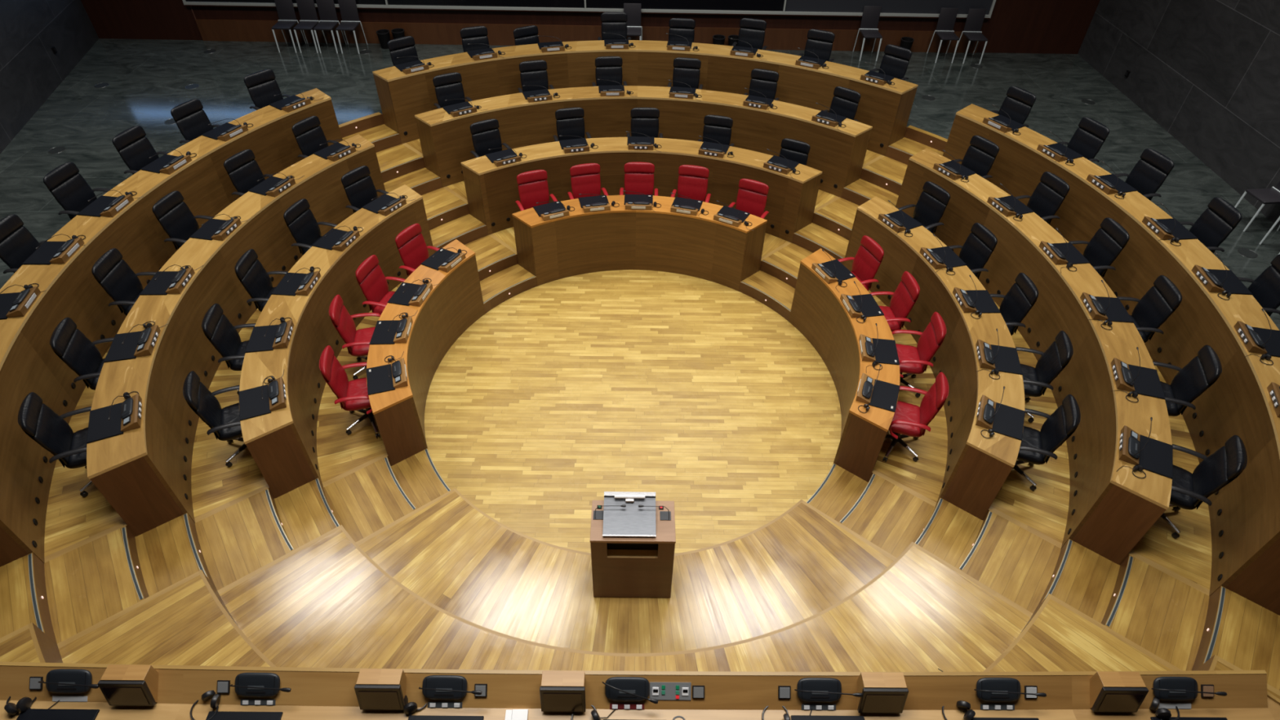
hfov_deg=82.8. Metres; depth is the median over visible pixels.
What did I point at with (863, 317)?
headphones
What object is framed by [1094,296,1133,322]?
desk pad
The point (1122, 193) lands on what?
headphones
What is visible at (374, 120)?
stair tread
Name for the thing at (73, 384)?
outlet
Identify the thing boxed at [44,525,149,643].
stair tread
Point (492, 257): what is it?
stair tread
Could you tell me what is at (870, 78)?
console
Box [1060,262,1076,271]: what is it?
headphones
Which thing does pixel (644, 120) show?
office chair
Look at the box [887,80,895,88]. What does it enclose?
headphones
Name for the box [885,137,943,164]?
stair tread
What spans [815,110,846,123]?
desk pad
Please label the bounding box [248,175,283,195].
desk pad
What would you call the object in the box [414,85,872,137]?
countertop
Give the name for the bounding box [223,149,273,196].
office chair
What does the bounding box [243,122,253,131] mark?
headphones
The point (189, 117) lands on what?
office chair
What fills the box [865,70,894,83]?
desk pad
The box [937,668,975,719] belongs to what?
headphones
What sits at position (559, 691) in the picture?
monitor
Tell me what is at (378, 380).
desk pad
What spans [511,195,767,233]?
countertop
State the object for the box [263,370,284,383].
headphones
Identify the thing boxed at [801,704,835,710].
socket plate
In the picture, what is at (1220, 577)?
outlet
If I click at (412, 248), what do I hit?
office chair
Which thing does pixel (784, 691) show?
card reader
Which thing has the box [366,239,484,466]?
curved desk
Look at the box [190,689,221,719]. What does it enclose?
headphones
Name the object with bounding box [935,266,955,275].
headphones
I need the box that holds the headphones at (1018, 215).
[1013,213,1022,221]
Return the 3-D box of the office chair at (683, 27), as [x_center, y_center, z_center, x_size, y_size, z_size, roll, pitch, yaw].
[0.736,-5.675,13.387,0.641,1.019,0.653,3,43,1]
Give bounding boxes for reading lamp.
[614,494,644,502]
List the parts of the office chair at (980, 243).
armrest, backrest, armrest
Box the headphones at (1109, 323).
[1088,319,1112,329]
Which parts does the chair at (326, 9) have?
leg, seat, backrest, leg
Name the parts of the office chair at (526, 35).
backrest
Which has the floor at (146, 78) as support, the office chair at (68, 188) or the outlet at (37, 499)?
the office chair at (68, 188)
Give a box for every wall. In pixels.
[0,0,98,153]
[80,0,1100,53]
[1077,0,1279,228]
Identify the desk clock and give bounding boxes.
[672,715,684,719]
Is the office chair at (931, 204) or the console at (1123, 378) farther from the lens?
the office chair at (931, 204)
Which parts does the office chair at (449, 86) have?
armrest, backrest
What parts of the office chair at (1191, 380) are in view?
armrest, seat, armrest, backrest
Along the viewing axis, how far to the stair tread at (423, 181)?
11.97 m
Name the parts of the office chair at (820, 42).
backrest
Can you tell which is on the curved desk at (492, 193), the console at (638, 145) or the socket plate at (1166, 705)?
the console at (638, 145)
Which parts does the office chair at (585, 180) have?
armrest, backrest, armrest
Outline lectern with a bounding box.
[590,491,675,597]
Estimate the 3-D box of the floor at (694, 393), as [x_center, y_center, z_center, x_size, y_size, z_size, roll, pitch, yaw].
[-0.084,0.448,9.808,5.505,0.080,5.505,1,43,0]
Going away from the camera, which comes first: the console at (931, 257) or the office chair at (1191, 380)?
the office chair at (1191, 380)
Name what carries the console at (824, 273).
on the curved desk at (818, 312)
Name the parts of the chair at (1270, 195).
leg, leg, seat, backrest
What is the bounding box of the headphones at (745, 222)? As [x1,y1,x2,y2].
[743,220,754,231]
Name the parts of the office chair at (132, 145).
armrest, backrest, armrest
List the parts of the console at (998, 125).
name plate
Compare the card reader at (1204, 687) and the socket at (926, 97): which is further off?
the socket at (926, 97)
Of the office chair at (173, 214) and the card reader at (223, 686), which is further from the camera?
the office chair at (173, 214)
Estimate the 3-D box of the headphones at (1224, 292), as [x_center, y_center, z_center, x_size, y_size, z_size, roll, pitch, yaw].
[6.303,-0.743,7.876,0.125,0.055,0.244,-5,44,-7]
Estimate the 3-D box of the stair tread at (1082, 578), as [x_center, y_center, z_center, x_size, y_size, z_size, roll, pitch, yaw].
[4.105,2.154,6.804,0.483,0.188,0.897,29,50,27]
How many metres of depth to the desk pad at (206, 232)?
9.14 m
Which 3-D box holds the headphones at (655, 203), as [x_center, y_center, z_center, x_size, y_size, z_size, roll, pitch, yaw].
[0.236,-2.344,11.072,0.125,0.055,0.244,20,46,19]
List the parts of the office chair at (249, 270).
backrest, armrest, seat, armrest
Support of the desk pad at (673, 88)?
on the curved desk at (446, 140)
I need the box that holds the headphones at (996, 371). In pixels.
[975,368,999,379]
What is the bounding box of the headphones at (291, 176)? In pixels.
[285,175,303,179]
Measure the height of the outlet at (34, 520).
0.068 m
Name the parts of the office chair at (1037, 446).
leg, leg, seat, armrest, armrest, backrest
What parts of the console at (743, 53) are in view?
name plate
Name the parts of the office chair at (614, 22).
backrest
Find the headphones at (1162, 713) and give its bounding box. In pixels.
[1149,697,1179,719]
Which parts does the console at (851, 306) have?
name plate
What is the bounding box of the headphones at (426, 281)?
[422,278,437,285]
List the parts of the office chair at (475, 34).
backrest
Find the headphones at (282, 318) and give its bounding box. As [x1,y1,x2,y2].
[280,316,292,323]
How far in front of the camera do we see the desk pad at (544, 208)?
11.02 m
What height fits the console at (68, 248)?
0.236 m
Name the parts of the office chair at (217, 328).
backrest, armrest, seat, armrest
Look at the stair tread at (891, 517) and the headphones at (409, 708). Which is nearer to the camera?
the headphones at (409, 708)
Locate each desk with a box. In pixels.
[0,88,342,566]
[0,661,1279,719]
[86,134,385,536]
[239,184,434,498]
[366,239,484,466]
[372,40,918,155]
[414,85,872,197]
[461,137,822,243]
[511,195,767,291]
[788,248,899,482]
[843,195,1024,519]
[895,147,1172,564]
[942,103,1279,615]
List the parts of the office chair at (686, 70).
backrest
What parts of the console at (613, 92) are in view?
name plate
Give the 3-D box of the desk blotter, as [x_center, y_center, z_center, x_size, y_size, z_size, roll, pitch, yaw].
[-0.027,2.009,3.759,0.338,0.012,0.280,1,43,0]
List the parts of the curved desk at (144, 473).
panel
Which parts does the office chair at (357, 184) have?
armrest, backrest, armrest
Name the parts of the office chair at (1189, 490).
leg, seat, armrest, armrest, backrest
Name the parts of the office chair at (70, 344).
backrest, armrest, seat, armrest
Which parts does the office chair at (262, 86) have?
armrest, backrest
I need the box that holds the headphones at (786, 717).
[761,706,812,719]
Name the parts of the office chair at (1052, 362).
armrest, seat, armrest, backrest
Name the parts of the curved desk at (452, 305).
panel, panel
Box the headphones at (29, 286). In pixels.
[23,283,44,291]
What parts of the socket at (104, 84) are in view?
lid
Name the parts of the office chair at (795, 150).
backrest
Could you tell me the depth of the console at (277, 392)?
7.50 m
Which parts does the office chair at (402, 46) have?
backrest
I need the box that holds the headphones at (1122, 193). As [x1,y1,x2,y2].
[1114,191,1125,199]
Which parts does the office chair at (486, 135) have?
armrest, backrest, armrest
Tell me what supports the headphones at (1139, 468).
on the curved desk at (1110, 510)
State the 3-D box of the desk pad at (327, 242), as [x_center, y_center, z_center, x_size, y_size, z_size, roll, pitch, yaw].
[-4.112,-1.615,9.690,0.295,0.016,0.438,13,45,13]
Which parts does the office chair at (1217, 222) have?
armrest, backrest, armrest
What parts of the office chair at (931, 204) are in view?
armrest, seat, backrest, armrest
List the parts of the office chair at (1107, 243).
armrest, backrest, armrest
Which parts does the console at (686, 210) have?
name plate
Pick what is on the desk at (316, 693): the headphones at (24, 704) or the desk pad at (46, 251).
the headphones at (24, 704)
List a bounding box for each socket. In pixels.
[48,146,65,153]
[51,46,57,53]
[93,82,109,88]
[164,118,175,124]
[185,84,199,88]
[203,48,216,53]
[242,700,248,704]
[254,700,260,704]
[266,700,272,704]
[359,49,371,53]
[429,702,435,706]
[441,702,447,706]
[453,702,459,707]
[612,704,617,708]
[624,704,630,708]
[636,704,641,709]
[804,705,809,709]
[816,705,822,709]
[827,705,833,709]
[921,94,935,100]
[969,63,982,68]
[982,705,988,709]
[995,705,1000,709]
[1006,705,1013,709]
[1081,98,1095,104]
[1124,70,1130,77]
[1237,248,1257,257]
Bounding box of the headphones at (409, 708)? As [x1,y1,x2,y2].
[403,695,426,717]
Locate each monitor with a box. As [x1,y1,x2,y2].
[97,664,158,706]
[354,668,406,710]
[539,671,586,711]
[857,671,908,713]
[1089,671,1148,712]
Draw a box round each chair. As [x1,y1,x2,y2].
[0,214,46,273]
[17,391,93,497]
[43,161,111,219]
[49,317,114,390]
[91,248,156,315]
[111,125,168,174]
[151,191,213,249]
[170,98,221,142]
[182,370,247,466]
[201,303,255,395]
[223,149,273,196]
[234,248,288,311]
[244,69,290,110]
[271,0,306,53]
[283,198,337,255]
[291,115,337,158]
[293,0,326,53]
[313,0,346,53]
[319,345,380,437]
[328,294,381,379]
[335,0,367,53]
[341,165,387,213]
[355,254,405,314]
[387,35,418,66]
[395,223,439,275]
[432,72,472,108]
[460,26,489,52]
[470,119,511,157]
[513,25,539,45]
[515,169,557,210]
[517,60,554,93]
[553,107,591,142]
[567,163,608,199]
[591,56,627,86]
[597,11,631,40]
[619,161,657,195]
[623,3,642,39]
[626,106,662,137]
[667,57,702,89]
[668,17,695,42]
[671,164,711,202]
[697,115,733,146]
[728,178,768,218]
[732,17,767,49]
[743,68,779,100]
[778,138,810,165]
[798,29,835,62]
[823,86,860,121]
[837,235,884,291]
[853,5,882,61]
[869,271,919,331]
[871,44,911,80]
[882,372,948,462]
[891,311,946,397]
[897,181,950,234]
[926,7,959,62]
[949,222,997,279]
[953,135,999,178]
[957,8,987,63]
[989,272,1039,335]
[991,85,1035,127]
[1000,394,1080,490]
[1014,171,1069,224]
[1015,330,1073,422]
[1057,116,1109,162]
[1068,217,1129,277]
[1114,148,1173,200]
[1116,275,1182,342]
[1152,345,1222,416]
[1160,435,1247,538]
[1178,196,1241,253]
[1234,181,1279,231]
[1237,253,1279,316]
[1258,216,1279,254]
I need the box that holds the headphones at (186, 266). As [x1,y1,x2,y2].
[180,265,201,270]
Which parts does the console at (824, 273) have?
name plate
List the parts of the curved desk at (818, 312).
panel, panel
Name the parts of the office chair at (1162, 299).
armrest, seat, armrest, backrest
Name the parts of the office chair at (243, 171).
armrest, backrest, armrest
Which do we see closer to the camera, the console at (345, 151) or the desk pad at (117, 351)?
the desk pad at (117, 351)
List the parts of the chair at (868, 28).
leg, leg, seat, backrest, leg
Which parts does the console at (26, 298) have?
name plate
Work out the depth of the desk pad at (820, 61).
12.57 m
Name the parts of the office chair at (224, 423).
backrest, armrest, armrest, seat, leg, leg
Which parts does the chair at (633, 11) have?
backrest, seat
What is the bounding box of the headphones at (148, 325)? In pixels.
[142,320,167,328]
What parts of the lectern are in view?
microphone plate, reading plate, microphone plate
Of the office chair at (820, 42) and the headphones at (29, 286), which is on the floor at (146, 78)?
the office chair at (820, 42)
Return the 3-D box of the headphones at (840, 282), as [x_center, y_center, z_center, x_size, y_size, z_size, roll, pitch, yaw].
[2.674,-0.999,9.690,0.125,0.055,0.244,32,51,29]
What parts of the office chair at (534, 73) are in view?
backrest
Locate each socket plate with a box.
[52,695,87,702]
[240,699,275,705]
[427,702,462,707]
[609,703,644,709]
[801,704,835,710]
[980,703,1014,710]
[1158,702,1191,708]
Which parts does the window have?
pane, pane, pane, pane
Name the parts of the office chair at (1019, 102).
backrest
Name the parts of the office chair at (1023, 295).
armrest, seat, backrest, armrest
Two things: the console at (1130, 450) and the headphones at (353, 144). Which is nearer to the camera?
the console at (1130, 450)
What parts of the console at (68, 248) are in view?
name plate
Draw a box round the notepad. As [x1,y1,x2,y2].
[505,709,528,719]
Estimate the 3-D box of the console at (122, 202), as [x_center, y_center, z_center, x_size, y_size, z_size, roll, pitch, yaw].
[-6.351,-1.918,8.726,0.175,0.236,0.446,6,43,5]
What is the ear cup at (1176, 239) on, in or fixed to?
on the headphones at (1176, 239)
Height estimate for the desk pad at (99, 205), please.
0.016 m
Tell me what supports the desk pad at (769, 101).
on the curved desk at (446, 140)
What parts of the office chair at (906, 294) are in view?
armrest, seat, armrest, backrest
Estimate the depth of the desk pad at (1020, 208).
9.85 m
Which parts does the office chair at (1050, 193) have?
armrest, backrest, armrest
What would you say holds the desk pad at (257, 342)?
on the curved desk at (282, 443)
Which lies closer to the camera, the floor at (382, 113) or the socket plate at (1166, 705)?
the socket plate at (1166, 705)
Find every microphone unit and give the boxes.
[38,668,98,693]
[229,672,291,697]
[418,675,481,699]
[602,676,657,703]
[794,677,862,702]
[973,677,1046,701]
[1151,676,1226,700]
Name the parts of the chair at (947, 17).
leg, leg, backrest, seat, leg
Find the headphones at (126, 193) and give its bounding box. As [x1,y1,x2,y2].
[124,191,142,198]
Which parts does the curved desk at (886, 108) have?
panel, panel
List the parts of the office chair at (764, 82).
backrest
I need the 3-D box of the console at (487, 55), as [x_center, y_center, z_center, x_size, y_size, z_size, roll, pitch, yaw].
[-2.681,-5.271,12.377,0.446,0.236,0.175,-17,46,-18]
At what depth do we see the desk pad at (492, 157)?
11.45 m
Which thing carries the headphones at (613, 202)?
on the curved desk at (579, 242)
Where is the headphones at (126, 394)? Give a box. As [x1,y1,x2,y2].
[123,391,138,399]
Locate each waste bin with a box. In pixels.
[376,29,390,48]
[391,27,404,39]
[712,34,725,44]
[728,35,738,45]
[899,36,914,49]
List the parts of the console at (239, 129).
name plate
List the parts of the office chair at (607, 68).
backrest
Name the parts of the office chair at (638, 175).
armrest, backrest, armrest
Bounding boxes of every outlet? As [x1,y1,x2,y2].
[31,540,37,547]
[32,518,37,525]
[35,497,39,503]
[38,475,43,483]
[43,456,48,462]
[62,400,67,406]
[71,382,75,388]
[1192,412,1196,418]
[1199,430,1203,436]
[1204,448,1209,455]
[1217,508,1222,515]
[1217,573,1222,581]
[1218,529,1223,537]
[1218,551,1223,558]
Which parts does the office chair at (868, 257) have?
armrest, seat, backrest, armrest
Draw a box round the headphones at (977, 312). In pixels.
[970,310,982,319]
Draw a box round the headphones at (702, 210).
[698,208,708,217]
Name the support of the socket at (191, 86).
on the floor at (146, 78)
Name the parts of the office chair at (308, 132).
armrest, backrest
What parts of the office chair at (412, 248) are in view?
armrest, backrest, armrest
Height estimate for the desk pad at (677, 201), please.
0.016 m
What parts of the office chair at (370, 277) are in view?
backrest, armrest, seat, armrest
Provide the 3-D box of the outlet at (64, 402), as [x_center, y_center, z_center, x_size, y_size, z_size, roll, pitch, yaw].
[-6.132,0.460,7.748,0.011,0.068,0.070,-9,44,-11]
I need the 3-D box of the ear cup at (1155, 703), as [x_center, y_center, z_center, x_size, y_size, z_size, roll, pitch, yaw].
[2.788,1.863,3.932,0.040,0.071,0.072,29,50,26]
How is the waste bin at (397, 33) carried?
on the floor at (146, 78)
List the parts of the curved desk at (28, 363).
panel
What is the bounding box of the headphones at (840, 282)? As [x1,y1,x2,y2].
[835,280,847,292]
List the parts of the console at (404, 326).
name plate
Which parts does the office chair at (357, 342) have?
backrest, armrest, leg, seat, leg, armrest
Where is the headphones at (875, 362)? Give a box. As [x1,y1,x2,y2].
[866,360,882,369]
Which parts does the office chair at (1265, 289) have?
armrest, backrest, armrest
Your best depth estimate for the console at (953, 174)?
10.42 m
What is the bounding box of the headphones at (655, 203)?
[651,201,661,212]
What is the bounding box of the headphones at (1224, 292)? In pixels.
[1217,290,1231,299]
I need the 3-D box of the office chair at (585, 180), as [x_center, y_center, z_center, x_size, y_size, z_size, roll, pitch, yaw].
[-0.806,-2.476,11.509,0.641,1.094,0.653,-12,45,-13]
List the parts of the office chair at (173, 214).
armrest, backrest, armrest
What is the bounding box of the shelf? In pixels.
[607,549,657,558]
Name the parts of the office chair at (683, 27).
backrest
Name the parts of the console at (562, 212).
name plate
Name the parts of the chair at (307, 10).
leg, seat, backrest, leg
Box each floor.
[0,38,1279,698]
[44,138,1211,671]
[191,180,1070,671]
[316,226,947,653]
[382,113,906,137]
[424,270,841,553]
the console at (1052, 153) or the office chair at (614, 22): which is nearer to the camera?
the console at (1052, 153)
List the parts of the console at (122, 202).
name plate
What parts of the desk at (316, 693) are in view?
cap rail, return panel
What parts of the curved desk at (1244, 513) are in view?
panel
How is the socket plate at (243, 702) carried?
attached to the desk at (316, 693)
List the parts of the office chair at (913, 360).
armrest, leg, leg, seat, armrest, backrest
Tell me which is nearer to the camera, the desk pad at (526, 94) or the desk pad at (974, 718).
the desk pad at (974, 718)
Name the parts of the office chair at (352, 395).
backrest, armrest, armrest, seat, leg, leg, leg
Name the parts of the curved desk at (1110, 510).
panel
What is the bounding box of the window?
[182,0,995,18]
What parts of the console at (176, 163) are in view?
name plate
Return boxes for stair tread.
[0,552,57,643]
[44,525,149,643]
[134,512,216,595]
[195,488,293,590]
[274,477,340,549]
[323,456,417,542]
[338,111,383,137]
[342,124,401,152]
[376,143,425,182]
[383,167,442,195]
[391,448,450,508]
[421,187,469,230]
[429,213,488,253]
[464,235,517,280]
[480,263,537,313]
[738,270,795,320]
[760,243,812,288]
[791,222,848,264]
[806,462,867,521]
[812,197,859,239]
[838,472,935,557]
[840,178,898,207]
[859,155,907,195]
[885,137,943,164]
[904,125,947,152]
[914,497,982,568]
[958,510,1061,613]
[1033,538,1119,622]
[1101,555,1209,671]
[1191,586,1279,689]
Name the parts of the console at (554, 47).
name plate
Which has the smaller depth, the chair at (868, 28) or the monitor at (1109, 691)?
the monitor at (1109, 691)
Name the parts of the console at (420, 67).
name plate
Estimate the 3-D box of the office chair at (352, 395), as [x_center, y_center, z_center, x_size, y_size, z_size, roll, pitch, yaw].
[-3.248,0.335,8.465,0.653,1.089,0.641,-9,44,-11]
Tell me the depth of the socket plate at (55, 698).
3.89 m
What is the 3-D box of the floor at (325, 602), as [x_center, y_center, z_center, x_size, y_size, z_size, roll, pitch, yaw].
[-0.185,0.013,9.401,10.495,0.369,10.275,1,43,0]
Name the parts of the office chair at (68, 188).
armrest, backrest, armrest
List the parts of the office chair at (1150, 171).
armrest, backrest, armrest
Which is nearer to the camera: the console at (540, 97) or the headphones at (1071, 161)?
the headphones at (1071, 161)
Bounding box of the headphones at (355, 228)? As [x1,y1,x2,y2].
[353,226,363,237]
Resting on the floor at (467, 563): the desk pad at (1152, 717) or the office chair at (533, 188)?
the office chair at (533, 188)
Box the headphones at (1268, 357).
[1244,354,1273,364]
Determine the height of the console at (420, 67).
0.236 m
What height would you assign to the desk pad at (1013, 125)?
0.016 m
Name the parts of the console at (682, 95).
name plate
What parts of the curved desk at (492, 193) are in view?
panel, panel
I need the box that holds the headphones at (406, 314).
[399,311,417,318]
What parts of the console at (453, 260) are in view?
name plate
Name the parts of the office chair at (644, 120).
backrest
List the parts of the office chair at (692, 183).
armrest, backrest, armrest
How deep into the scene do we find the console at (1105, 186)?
9.46 m
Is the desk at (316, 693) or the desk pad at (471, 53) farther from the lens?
the desk pad at (471, 53)
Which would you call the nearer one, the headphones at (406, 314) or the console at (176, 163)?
the headphones at (406, 314)
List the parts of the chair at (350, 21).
leg, seat, backrest, leg, leg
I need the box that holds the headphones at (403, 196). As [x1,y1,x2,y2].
[399,195,414,200]
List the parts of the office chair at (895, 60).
backrest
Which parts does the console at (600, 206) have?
name plate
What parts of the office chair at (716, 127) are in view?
backrest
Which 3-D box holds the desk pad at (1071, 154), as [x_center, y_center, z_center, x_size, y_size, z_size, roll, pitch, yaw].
[5.968,-2.942,10.240,0.295,0.016,0.438,-16,46,-18]
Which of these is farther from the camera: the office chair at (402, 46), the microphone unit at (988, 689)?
the office chair at (402, 46)
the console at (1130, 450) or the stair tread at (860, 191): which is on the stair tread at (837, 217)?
the stair tread at (860, 191)
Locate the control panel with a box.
[649,682,691,700]
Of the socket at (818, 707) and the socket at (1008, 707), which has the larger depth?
the socket at (1008, 707)
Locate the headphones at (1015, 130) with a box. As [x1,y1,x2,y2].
[1003,128,1020,134]
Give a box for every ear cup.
[4,702,18,715]
[16,697,31,711]
[146,322,151,327]
[201,689,215,701]
[210,693,221,708]
[403,702,417,714]
[404,695,408,705]
[591,709,600,719]
[783,713,790,719]
[956,700,970,710]
[963,709,975,719]
[1132,391,1137,397]
[1132,465,1137,471]
[1137,465,1143,471]
[1149,697,1159,711]
[1155,707,1171,719]
[1173,237,1179,242]
[1260,354,1266,359]
[1264,354,1271,359]
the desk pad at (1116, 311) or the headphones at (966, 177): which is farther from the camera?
the headphones at (966, 177)
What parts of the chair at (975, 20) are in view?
leg, seat, backrest, leg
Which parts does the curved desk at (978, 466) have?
panel, panel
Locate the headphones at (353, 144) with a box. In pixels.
[351,142,360,151]
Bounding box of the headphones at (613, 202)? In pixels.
[611,200,619,207]
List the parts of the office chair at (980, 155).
backrest, armrest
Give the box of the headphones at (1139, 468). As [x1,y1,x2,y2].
[1116,465,1146,478]
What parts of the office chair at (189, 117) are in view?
armrest, backrest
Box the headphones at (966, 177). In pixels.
[960,175,968,182]
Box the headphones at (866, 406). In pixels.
[857,403,870,413]
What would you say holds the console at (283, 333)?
on the curved desk at (282, 443)
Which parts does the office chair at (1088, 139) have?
backrest, armrest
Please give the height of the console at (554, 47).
0.236 m
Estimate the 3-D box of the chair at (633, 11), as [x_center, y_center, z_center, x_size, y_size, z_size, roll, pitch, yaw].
[-0.154,-6.491,14.336,0.408,0.890,0.505,1,43,0]
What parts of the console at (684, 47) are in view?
name plate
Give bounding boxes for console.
[0,284,40,317]
[35,234,84,263]
[87,190,133,217]
[107,393,142,431]
[121,324,160,356]
[148,149,191,174]
[154,264,195,293]
[201,213,241,240]
[208,119,248,141]
[257,173,295,196]
[262,377,286,411]
[263,318,293,349]
[273,91,311,112]
[287,267,320,295]
[320,139,355,161]
[324,226,359,251]
[371,192,406,216]
[387,315,413,342]
[387,358,408,388]
[396,56,429,74]
[402,279,432,306]
[432,247,465,272]
[444,98,476,117]
[467,43,497,60]
[488,147,520,167]
[522,84,552,102]
[536,200,568,221]
[537,35,564,53]
[559,135,589,153]
[578,194,610,213]
[597,79,624,96]
[603,32,628,48]
[622,190,651,210]
[626,131,653,150]
[666,33,690,51]
[668,80,693,99]
[670,192,698,216]
[698,135,724,158]
[713,200,742,226]
[729,38,754,57]
[742,88,768,110]
[763,148,791,174]
[795,47,820,69]
[811,102,838,127]
[811,249,838,284]
[840,280,862,317]
[855,364,880,404]
[858,323,877,361]
[860,62,886,85]
[877,200,906,232]
[920,234,946,269]
[933,150,961,180]
[952,275,977,312]
[975,328,999,369]
[975,386,1004,429]
[982,103,1012,133]
[986,182,1016,217]
[1036,130,1067,161]
[1039,227,1068,264]
[1080,280,1110,319]
[1086,160,1118,194]
[1111,346,1140,391]
[1118,417,1152,465]
[1142,202,1175,239]
[1191,251,1226,292]
[1234,308,1271,354]
[1266,382,1279,417]
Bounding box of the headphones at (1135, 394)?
[1111,389,1138,402]
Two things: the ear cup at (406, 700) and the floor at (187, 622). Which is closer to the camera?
the ear cup at (406, 700)
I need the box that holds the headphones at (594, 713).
[570,705,616,719]
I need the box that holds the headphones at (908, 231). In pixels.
[897,229,912,236]
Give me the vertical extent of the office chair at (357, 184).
1.089 m
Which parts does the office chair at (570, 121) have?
armrest, backrest, armrest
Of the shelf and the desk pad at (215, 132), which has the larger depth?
the desk pad at (215, 132)
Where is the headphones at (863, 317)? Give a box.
[856,315,866,323]
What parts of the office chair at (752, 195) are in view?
armrest, backrest, armrest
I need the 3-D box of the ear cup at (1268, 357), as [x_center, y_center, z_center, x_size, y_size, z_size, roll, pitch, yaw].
[6.149,-0.029,7.112,0.030,0.055,0.056,-15,46,-17]
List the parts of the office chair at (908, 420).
leg, leg, leg, seat, leg, armrest, armrest, backrest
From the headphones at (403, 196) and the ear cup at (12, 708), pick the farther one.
the headphones at (403, 196)
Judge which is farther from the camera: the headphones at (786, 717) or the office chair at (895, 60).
the office chair at (895, 60)
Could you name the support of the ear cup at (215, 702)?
on the headphones at (215, 702)
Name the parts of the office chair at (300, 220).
armrest, backrest, seat, armrest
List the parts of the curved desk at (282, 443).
panel, panel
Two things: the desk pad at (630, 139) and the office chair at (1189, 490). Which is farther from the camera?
the desk pad at (630, 139)
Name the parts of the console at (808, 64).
name plate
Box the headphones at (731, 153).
[726,151,733,157]
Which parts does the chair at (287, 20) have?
leg, seat, backrest, leg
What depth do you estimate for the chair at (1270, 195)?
10.02 m
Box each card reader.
[29,676,43,689]
[217,680,230,693]
[474,683,487,697]
[692,685,704,698]
[777,685,791,698]
[1024,685,1037,698]
[1200,684,1213,697]
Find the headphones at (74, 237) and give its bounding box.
[71,235,85,239]
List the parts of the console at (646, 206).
name plate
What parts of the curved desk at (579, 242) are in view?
panel, panel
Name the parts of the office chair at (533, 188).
armrest, backrest, armrest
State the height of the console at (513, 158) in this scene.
0.236 m
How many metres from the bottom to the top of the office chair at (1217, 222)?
1.089 m
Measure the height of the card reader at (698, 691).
0.052 m
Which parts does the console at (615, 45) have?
name plate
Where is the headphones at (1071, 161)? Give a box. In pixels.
[1054,158,1074,165]
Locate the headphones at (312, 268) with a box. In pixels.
[309,266,320,271]
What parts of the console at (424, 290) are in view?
name plate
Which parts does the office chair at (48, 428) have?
backrest, armrest, armrest, seat, leg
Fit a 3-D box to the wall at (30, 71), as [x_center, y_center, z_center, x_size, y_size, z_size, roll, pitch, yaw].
[-9.054,-3.622,5.399,0.200,8.773,18.615,-8,44,-10]
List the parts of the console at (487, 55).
name plate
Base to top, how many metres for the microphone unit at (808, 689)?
0.118 m
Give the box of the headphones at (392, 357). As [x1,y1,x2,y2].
[384,351,404,361]
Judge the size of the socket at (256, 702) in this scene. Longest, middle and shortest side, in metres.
0.030 x 0.021 x 0.006 m
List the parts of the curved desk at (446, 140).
panel, panel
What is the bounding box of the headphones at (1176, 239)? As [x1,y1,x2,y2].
[1158,237,1181,245]
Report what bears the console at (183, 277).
on the curved desk at (144, 473)
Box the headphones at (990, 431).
[980,429,995,438]
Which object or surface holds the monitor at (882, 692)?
on the desk at (316, 693)
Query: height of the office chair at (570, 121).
1.102 m
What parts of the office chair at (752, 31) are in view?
backrest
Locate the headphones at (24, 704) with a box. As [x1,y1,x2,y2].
[4,696,59,715]
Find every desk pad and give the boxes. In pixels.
[0,292,20,319]
[16,708,99,719]
[22,241,66,264]
[76,195,118,217]
[86,402,123,443]
[103,330,142,362]
[139,271,178,294]
[140,154,177,173]
[189,218,226,239]
[201,122,235,139]
[205,711,283,719]
[239,384,271,420]
[244,324,278,352]
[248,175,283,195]
[269,94,301,110]
[271,272,306,295]
[311,228,347,249]
[313,142,346,159]
[362,193,395,213]
[366,364,395,395]
[369,320,399,344]
[387,282,420,306]
[394,59,424,71]
[408,715,484,719]
[421,248,455,270]
[442,101,471,114]
[466,48,494,57]
[485,148,515,163]
[522,88,550,99]
[533,200,565,217]
[537,41,563,49]
[559,137,587,149]
[578,195,609,208]
[598,84,624,93]
[604,39,629,46]
[624,194,653,205]
[626,136,653,146]
[666,40,692,48]
[668,86,696,95]
[671,196,702,211]
[699,141,729,154]
[716,205,750,222]
[731,45,757,54]
[745,94,773,106]
[766,155,799,170]
[791,715,864,719]
[797,55,826,66]
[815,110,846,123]
[821,258,855,281]
[851,293,884,316]
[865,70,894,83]
[868,378,899,412]
[871,337,899,364]
[886,209,922,230]
[930,245,966,268]
[942,160,975,177]
[965,289,1000,313]
[971,717,1039,719]
[991,114,1024,130]
[991,344,1022,374]
[991,402,1025,439]
[998,195,1033,215]
[1047,142,1083,159]
[1051,242,1089,264]
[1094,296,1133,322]
[1098,173,1137,193]
[1128,364,1164,399]
[1136,434,1173,479]
[1150,716,1227,719]
[1155,218,1197,239]
[1207,269,1252,294]
[1251,326,1279,357]
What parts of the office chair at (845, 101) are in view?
backrest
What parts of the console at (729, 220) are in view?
name plate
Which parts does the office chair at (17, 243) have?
armrest, backrest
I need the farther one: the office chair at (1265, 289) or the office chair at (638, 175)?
the office chair at (638, 175)
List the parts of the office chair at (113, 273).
backrest, armrest, seat, armrest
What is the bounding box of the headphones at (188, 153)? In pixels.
[186,151,196,157]
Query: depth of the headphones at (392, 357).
8.51 m

